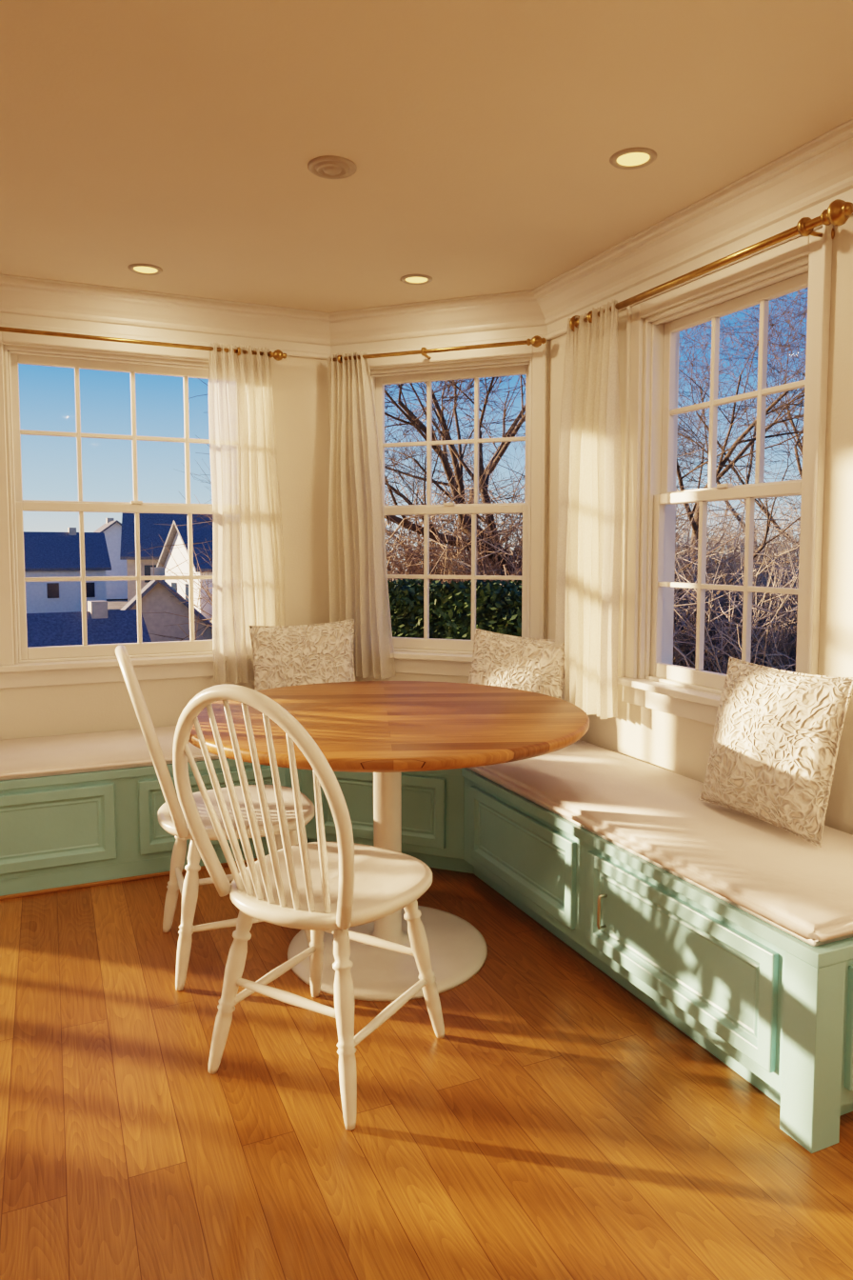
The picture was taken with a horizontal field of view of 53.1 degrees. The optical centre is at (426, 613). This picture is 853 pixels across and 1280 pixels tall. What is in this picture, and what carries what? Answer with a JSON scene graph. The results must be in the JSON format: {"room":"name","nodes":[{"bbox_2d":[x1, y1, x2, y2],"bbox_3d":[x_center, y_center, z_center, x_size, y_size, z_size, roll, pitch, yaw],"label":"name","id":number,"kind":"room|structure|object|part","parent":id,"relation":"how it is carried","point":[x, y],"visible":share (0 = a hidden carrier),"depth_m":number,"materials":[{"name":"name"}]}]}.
{"room":"dining room","nodes":[
{"label":"dining room","id":0,"kind":"room"},
{"bbox_2d":[0,344,330,739],"bbox_3d":[-2.479,-0.206,3.235,4.387,2.410,0.140,-2,5,-24],"label":"wall","id":1,"kind":"structure","parent":0,"point":[300,385],"depth_m":3.93,"materials":[{"name":"paint"}]},
{"bbox_2d":[0,325,248,688],"bbox_3d":[-1.276,-0.440,3.753,1.160,1.460,0.245,-2,5,-24],"label":"window","id":2,"kind":"structure","parent":1,"relation":"in","point":[88,670],"depth_m":3.63,"materials":[{"name":"paint"}]},
{"bbox_2d":[0,326,286,360],"bbox_3d":[-1.317,-1.127,3.550,1.488,0.058,0.109,-2,5,-24],"label":"curtain rod","id":3,"kind":"object","parent":1,"relation":"attached to","point":[277,354],"visible":0.81,"depth_m":3.56,"materials":[{"name":"gold metal"}]},
{"bbox_2d":[208,342,285,683],"bbox_3d":[-0.782,-0.431,3.794,0.350,1.486,0.106,-2,5,-24],"label":"sheer curtain","id":4,"kind":"object","parent":3,"relation":"hanging from","point":[249,574],"visible":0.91,"depth_m":3.78,"materials":[{"name":"fabric"}]},
{"bbox_2d":[0,863,852,1279],"bbox_3d":[-0.751,1.241,0.524,5.260,0.080,6.680,-2,5,-24],"label":"floor","id":5,"kind":"structure","parent":0,"point":[559,1126],"depth_m":1.82,"materials":[{"name":"brown wood"}]},
{"bbox_2d":[115,644,315,990],"bbox_3d":[-0.637,0.567,2.613,0.573,0.964,0.477,-2,5,-22],"label":"dining chair","id":6,"kind":"object","parent":5,"relation":"on","point":[170,815],"visible":0.65,"depth_m":2.44,"materials":[{"name":"white wood"}]},
{"bbox_3d":[-0.803,0.825,2.742,0.119,0.430,0.045,2,5,25],"label":"leg","id":7,"kind":"part","parent":6,"relation":"part of","materials":[{"name":"white wood"}]},
{"bbox_3d":[-0.680,0.847,2.439,0.045,0.430,0.119,2,4,21],"label":"leg","id":8,"kind":"part","parent":6,"relation":"part of","materials":[{"name":"white wood"}]},
{"bbox_3d":[-0.587,0.614,2.637,0.464,0.045,0.458,-2,5,-22],"label":"seat","id":9,"kind":"part","parent":6,"relation":"part of","materials":[{"name":"white wood"}]},
{"bbox_3d":[-0.494,0.815,2.866,0.045,0.430,0.119,2,4,21],"label":"leg","id":10,"kind":"part","parent":6,"relation":"part of","materials":[{"name":"white wood"}]},
{"bbox_3d":[-0.371,0.838,2.563,0.119,0.430,0.045,2,5,25],"label":"leg","id":11,"kind":"part","parent":6,"relation":"part of","materials":[{"name":"white wood"}]},
{"bbox_2d":[172,683,444,1130],"bbox_3d":[-0.264,0.610,2.021,0.477,0.964,0.573,2,5,30],"label":"dining chair","id":12,"kind":"object","parent":5,"relation":"on","point":[320,887],"visible":1,"depth_m":1.89,"materials":[{"name":"white wood"}]},
{"bbox_3d":[-0.461,0.877,2.026,0.119,0.430,0.045,-1,4,-13],"label":"leg","id":13,"kind":"part","parent":12,"relation":"part of","materials":[{"name":"white wood"}]},
{"bbox_3d":[-0.295,0.856,2.313,0.045,0.430,0.119,-1,4,-17],"label":"leg","id":14,"kind":"part","parent":12,"relation":"part of","materials":[{"name":"white wood"}]},
{"bbox_3d":[-0.236,0.656,2.072,0.458,0.045,0.464,2,5,30],"label":"seat","id":15,"kind":"part","parent":12,"relation":"part of","materials":[{"name":"white wood"}]},
{"bbox_3d":[-0.178,0.889,1.863,0.045,0.430,0.119,-1,4,-17],"label":"leg","id":16,"kind":"part","parent":12,"relation":"part of","materials":[{"name":"white wood"}]},
{"bbox_3d":[-0.011,0.868,2.150,0.119,0.430,0.045,-1,4,-13],"label":"leg","id":17,"kind":"part","parent":12,"relation":"part of","materials":[{"name":"white wood"}]},
{"bbox_2d":[188,680,589,1001],"bbox_3d":[-0.120,0.671,2.624,1.210,0.750,1.210,-2,5,-24],"label":"dining table","id":18,"kind":"object","parent":5,"relation":"on","point":[386,730],"visible":0.84,"depth_m":2.48,"materials":[{"name":"brown wood"}]},
{"bbox_2d":[0,758,852,1153],"bbox_3d":[-0.421,0.830,2.668,2.610,0.425,2.704,-2,5,-24],"label":"window bench","id":19,"kind":"object","parent":5,"relation":"on","point":[774,1007],"visible":0.64,"depth_m":2.48,"materials":[{"name":"green paint"}]},
{"bbox_2d":[0,725,219,780],"bbox_3d":[-1.175,0.541,3.455,1.844,0.035,0.576,-2,5,-24],"label":"bench cushion","id":20,"kind":"object","parent":19,"relation":"on","point":[20,758],"visible":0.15,"depth_m":3.28,"materials":[{"name":"fabric"}]},
{"bbox_2d":[248,619,355,690],"bbox_3d":[-0.539,0.271,3.772,0.495,0.476,0.180,0,4,-2],"label":"throw pillow","id":21,"kind":"object","parent":20,"relation":"on","point":[316,653],"visible":0.53,"depth_m":3.74,"materials":[{"name":"beige fabric"}]},
{"bbox_2d":[0,858,258,899],"bbox_3d":[-1.207,1.000,3.161,1.540,0.014,0.012,-2,5,-24],"label":"trim","id":22,"kind":"structure","parent":19,"relation":"attached to","point":[73,887],"depth_m":3.15,"materials":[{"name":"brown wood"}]},
{"bbox_3d":[0.486,0.830,2.369,0.027,0.100,0.010,-2,5,-24],"label":"door pull","id":23,"kind":"part","parent":19,"relation":"part of","materials":[{"name":"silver metal"}]},
{"bbox_2d":[467,740,852,946],"bbox_3d":[0.655,0.587,2.720,0.581,0.050,1.934,-2,5,-24],"label":"bench cushion","id":24,"kind":"object","parent":19,"relation":"on","point":[804,890],"visible":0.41,"depth_m":2.29,"materials":[{"name":"fabric"}]},
{"bbox_2d":[467,628,564,699],"bbox_3d":[0.354,0.298,3.461,0.457,0.447,0.174,3,5,32],"label":"throw pillow","id":25,"kind":"object","parent":24,"relation":"on","point":[534,665],"visible":0.5,"depth_m":3.42,"materials":[{"name":"beige fabric"}]},
{"bbox_2d":[700,657,852,847],"bbox_3d":[0.955,0.363,2.369,0.196,0.433,0.446,-1,4,-16],"label":"throw pillow","id":26,"kind":"object","parent":24,"relation":"on","point":[777,734],"visible":1,"depth_m":2.27,"materials":[{"name":"beige fabric"}]},
{"bbox_2d":[0,0,852,312],"bbox_3d":[-0.751,-1.153,0.349,5.260,0.100,6.680,-2,5,-24],"label":"ceiling","id":27,"kind":"structure","parent":0,"point":[179,137],"depth_m":2.19,"materials":[{"name":"paint"}]},
{"bbox_2d":[127,263,162,275],"bbox_3d":[-1.075,-1.313,3.265,0.128,0.007,0.128,-2,5,-24],"label":"recessed light","id":28,"kind":"object","parent":27,"relation":"in","point":[139,269],"visible":1,"depth_m":3.26,"materials":[{"name":"metal"}]},
{"bbox_2d":[133,266,157,273],"bbox_3d":[-1.075,-1.315,3.265,0.088,0.001,0.088,-2,5,-24],"label":"diffuser","id":29,"kind":"object","parent":28,"relation":"attached to","point":[136,270],"depth_m":3.27,"materials":[{"name":"plastic"}]},
{"bbox_2d":[307,155,356,179],"bbox_3d":[-0.265,-1.244,2.396,0.136,0.017,0.136,-2,5,-24],"label":"ceiling vent","id":30,"kind":"object","parent":27,"relation":"attached to","point":[330,167],"depth_m":2.38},
{"bbox_2d":[400,274,432,284],"bbox_3d":[-0.040,-1.322,3.387,0.128,0.007,0.128,-2,5,-24],"label":"recessed light","id":31,"kind":"object","parent":27,"relation":"in","point":[410,279],"visible":1,"depth_m":3.38,"materials":[{"name":"metal"}]},
{"bbox_2d":[405,277,427,282],"bbox_3d":[-0.040,-1.324,3.386,0.088,0.001,0.088,-2,5,-24],"label":"diffuser","id":32,"kind":"object","parent":31,"relation":"attached to","point":[408,279],"depth_m":3.39,"materials":[{"name":"plastic"}]},
{"bbox_2d":[609,147,657,169],"bbox_3d":[0.568,-1.245,2.343,0.128,0.007,0.128,-2,5,-24],"label":"recessed light","id":33,"kind":"object","parent":27,"relation":"in","point":[631,158],"visible":1,"depth_m":2.34,"materials":[{"name":"metal"}]},
{"bbox_2d":[617,152,649,165],"bbox_3d":[0.568,-1.247,2.343,0.088,0.001,0.088,-2,5,-24],"label":"diffuser","id":34,"kind":"object","parent":33,"relation":"attached to","point":[623,158],"depth_m":2.34,"materials":[{"name":"plastic"}]},
{"bbox_2d":[354,340,549,683],"bbox_3d":[0.062,-0.258,3.941,1.037,2.410,0.140,2,4,21],"label":"wall","id":35,"kind":"structure","parent":0,"point":[399,676],"depth_m":3.87,"materials":[{"name":"paint"}]},
{"bbox_2d":[0,118,852,359],"bbox_3d":[-0.751,-1.010,0.359,4.980,0.185,6.400,-2,5,-24],"label":"crown molding","id":36,"kind":"structure","parent":35,"relation":"attached to","point":[771,200],"depth_m":3.48,"materials":[{"name":"paint"}]},
{"bbox_2d":[330,335,546,362],"bbox_3d":[0.042,-1.142,3.751,0.999,0.058,0.109,2,4,21],"label":"curtain rod","id":37,"kind":"object","parent":35,"relation":"attached to","point":[536,341],"visible":0.82,"depth_m":3.69,"materials":[{"name":"gold metal"}]},
{"bbox_2d":[327,351,395,679],"bbox_3d":[-0.308,-0.443,3.894,0.326,1.476,0.098,2,4,21],"label":"sheer curtain","id":38,"kind":"object","parent":37,"relation":"hanging from","point":[358,586],"visible":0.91,"depth_m":3.89,"materials":[{"name":"fabric"}]},
{"bbox_2d":[367,338,547,676],"bbox_3d":[0.110,-0.451,3.906,0.941,1.460,0.245,2,4,21],"label":"window","id":39,"kind":"structure","parent":35,"relation":"in","point":[407,660],"depth_m":3.82,"materials":[{"name":"paint"}]},
{"bbox_2d":[546,214,852,835],"bbox_3d":[1.766,-0.048,1.074,0.140,2.410,5.807,-2,5,-24],"label":"wall","id":40,"kind":"structure","parent":0,"point":[679,745],"depth_m":2.37,"materials":[{"name":"paint"}]},
{"bbox_2d":[569,199,852,331],"bbox_3d":[0.845,-1.073,2.754,0.117,0.066,1.268,-2,5,-24],"label":"curtain rod","id":41,"kind":"object","parent":40,"relation":"attached to","point":[838,212],"visible":0.74,"depth_m":2.42,"materials":[{"name":"gold metal"}]},
{"bbox_2d":[555,299,621,719],"bbox_3d":[0.620,-0.377,3.228,0.108,1.511,0.322,-2,5,-24],"label":"sheer curtain","id":42,"kind":"object","parent":41,"relation":"hanging from","point":[590,479],"visible":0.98,"depth_m":3.18,"materials":[{"name":"fabric"}]},
{"bbox_2d":[617,223,833,725],"bbox_3d":[0.990,-0.369,2.791,0.245,1.460,0.890,-2,5,-24],"label":"window","id":43,"kind":"structure","parent":40,"relation":"in","point":[660,497],"depth_m":2.88,"materials":[{"name":"paint"}]},
{"label":"outside","id":44,"kind":"structure","parent":0,"visible":0},
{"bbox_2d":[106,571,795,659],"bbox_3d":[-18.873,-1.347,58.428,193.000,3.498,182.000,-2,5,-24],"label":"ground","id":45,"kind":"structure","parent":44,"point":[112,604],"depth_m":72.20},
{"bbox_2d":[23,527,111,613],"bbox_3d":[-27.429,-3.161,61.969,7.700,6.100,6.700,-2,5,-28],"label":"house","id":46,"kind":"structure","parent":45,"relation":"on","point":[47,553],"depth_m":60.15,"materials":[{"name":"blue"}]},
{"bbox_2d":[26,600,151,647],"bbox_3d":[-11.585,2.047,27.238,4.900,4.800,5.200,-3,5,-32],"label":"house","id":47,"kind":"structure","parent":45,"relation":"on","point":[104,626],"depth_m":26.90,"materials":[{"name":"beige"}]},
{"bbox_2d":[93,518,127,599],"bbox_3d":[-29.344,-5.178,79.879,8.700,7.500,5.300,-2,5,-29],"label":"house","id":48,"kind":"structure","parent":45,"relation":"on","point":[112,530],"depth_m":77.82,"materials":[{"name":"white paint"}]},
{"bbox_2d":[120,567,212,641],"bbox_3d":[-11.324,0.639,36.163,5.200,5.100,4.700,-1,4,-18],"label":"house","id":49,"kind":"structure","parent":45,"relation":"on","point":[155,597],"depth_m":34.31,"materials":[{"name":"beige"}]},
{"bbox_2d":[120,512,212,602],"bbox_3d":[-16.200,-3.296,54.936,6.200,7.400,6.700,-1,4,-16],"label":"house","id":50,"kind":"structure","parent":45,"relation":"on","point":[150,531],"depth_m":52.27,"materials":[{"name":"beige"}]},
{"bbox_2d":[156,520,213,620],"bbox_3d":[-10.830,-2.285,47.987,6.700,6.400,6.700,-3,5,-34],"label":"house","id":51,"kind":"structure","parent":45,"relation":"on","point":[177,534],"depth_m":45.72,"materials":[{"name":"white paint"}]},
{"bbox_2d":[150,374,525,640],"bbox_3d":[-0.418,-2.145,9.358,5.265,5.908,5.243,-2,5,-24],"label":"bare tree","id":52,"kind":"object","parent":45,"relation":"on","point":[413,421],"visible":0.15,"depth_m":9.18,"materials":[{"name":"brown plant"}]},
{"bbox_2d":[173,385,686,573],"bbox_3d":[0.497,-2.211,21.229,12.019,7.802,7.612,1,4,18],"label":"bare tree","id":53,"kind":"object","parent":45,"relation":"on","point":[396,456],"visible":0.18,"depth_m":21.43,"materials":[{"name":"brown plant"}]},
{"bbox_2d":[387,578,522,639],"bbox_3d":[0.354,1.645,7.292,2.264,3.923,1.154,2,5,30],"label":"hedge","id":54,"kind":"object","parent":45,"relation":"on","point":[450,616],"visible":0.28,"depth_m":6.71,"materials":[{"name":"green plant"}]},
{"bbox_2d":[129,415,799,659],"bbox_3d":[0.294,-0.375,9.840,7.925,3.914,6.849,0,4,5],"label":"bare shrubs","id":55,"kind":"object","parent":45,"relation":"on","point":[446,551],"visible":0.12,"depth_m":9.07,"materials":[{"name":"brown plant"}]},
{"bbox_2d":[384,312,735,560],"bbox_3d":[1.311,-3.351,13.834,5.237,7.937,8.041,-1,4,-8],"label":"bare tree","id":56,"kind":"object","parent":45,"relation":"on","point":[502,450],"visible":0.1,"depth_m":14.34,"materials":[{"name":"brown plant"}]},
{"bbox_2d":[393,503,800,674],"bbox_3d":[2.650,-0.047,8.090,5.399,2.034,6.052,-2,5,-28],"label":"bare shrubs","id":57,"kind":"object","parent":45,"relation":"on","point":[775,639],"visible":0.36,"depth_m":7.18,"materials":[{"name":"brown plant"}]},
{"bbox_2d":[480,472,801,621],"bbox_3d":[6.262,-1.119,16.048,12.296,3.250,8.565,-1,4,-7],"label":"bare shrubs","id":58,"kind":"object","parent":45,"relation":"on","point":[784,548],"visible":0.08,"depth_m":15.07,"materials":[{"name":"brown plant"}]},
{"bbox_2d":[513,287,808,632],"bbox_3d":[4.638,-2.257,11.381,7.154,6.546,4.470,0,4,0],"label":"bare tree","id":59,"kind":"object","parent":45,"relation":"on","point":[723,459],"visible":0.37,"depth_m":11.36,"materials":[{"name":"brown plant"}]},
{"bbox_2d":[677,337,751,489],"bbox_3d":[5.419,-3.844,22.472,4.864,7.282,6.903,3,5,37],"label":"bare tree","id":60,"kind":"object","parent":45,"relation":"on","point":[683,461],"visible":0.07,"depth_m":22.96,"materials":[{"name":"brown plant"}]},
{"bbox_2d":[677,290,807,550],"bbox_3d":[6.779,-4.256,19.723,7.122,8.509,7.430,0,4,-6],"label":"bare tree","id":61,"kind":"object","parent":45,"relation":"on","point":[783,317],"visible":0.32,"depth_m":19.46,"materials":[{"name":"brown plant"}]},
{"bbox_2d":[677,289,808,543],"bbox_3d":[7.260,-3.486,15.480,5.548,7.611,6.433,-1,4,-8],"label":"bare tree","id":62,"kind":"object","parent":45,"relation":"on","point":[796,453],"visible":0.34,"depth_m":15.71,"materials":[{"name":"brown plant"}]}
]}

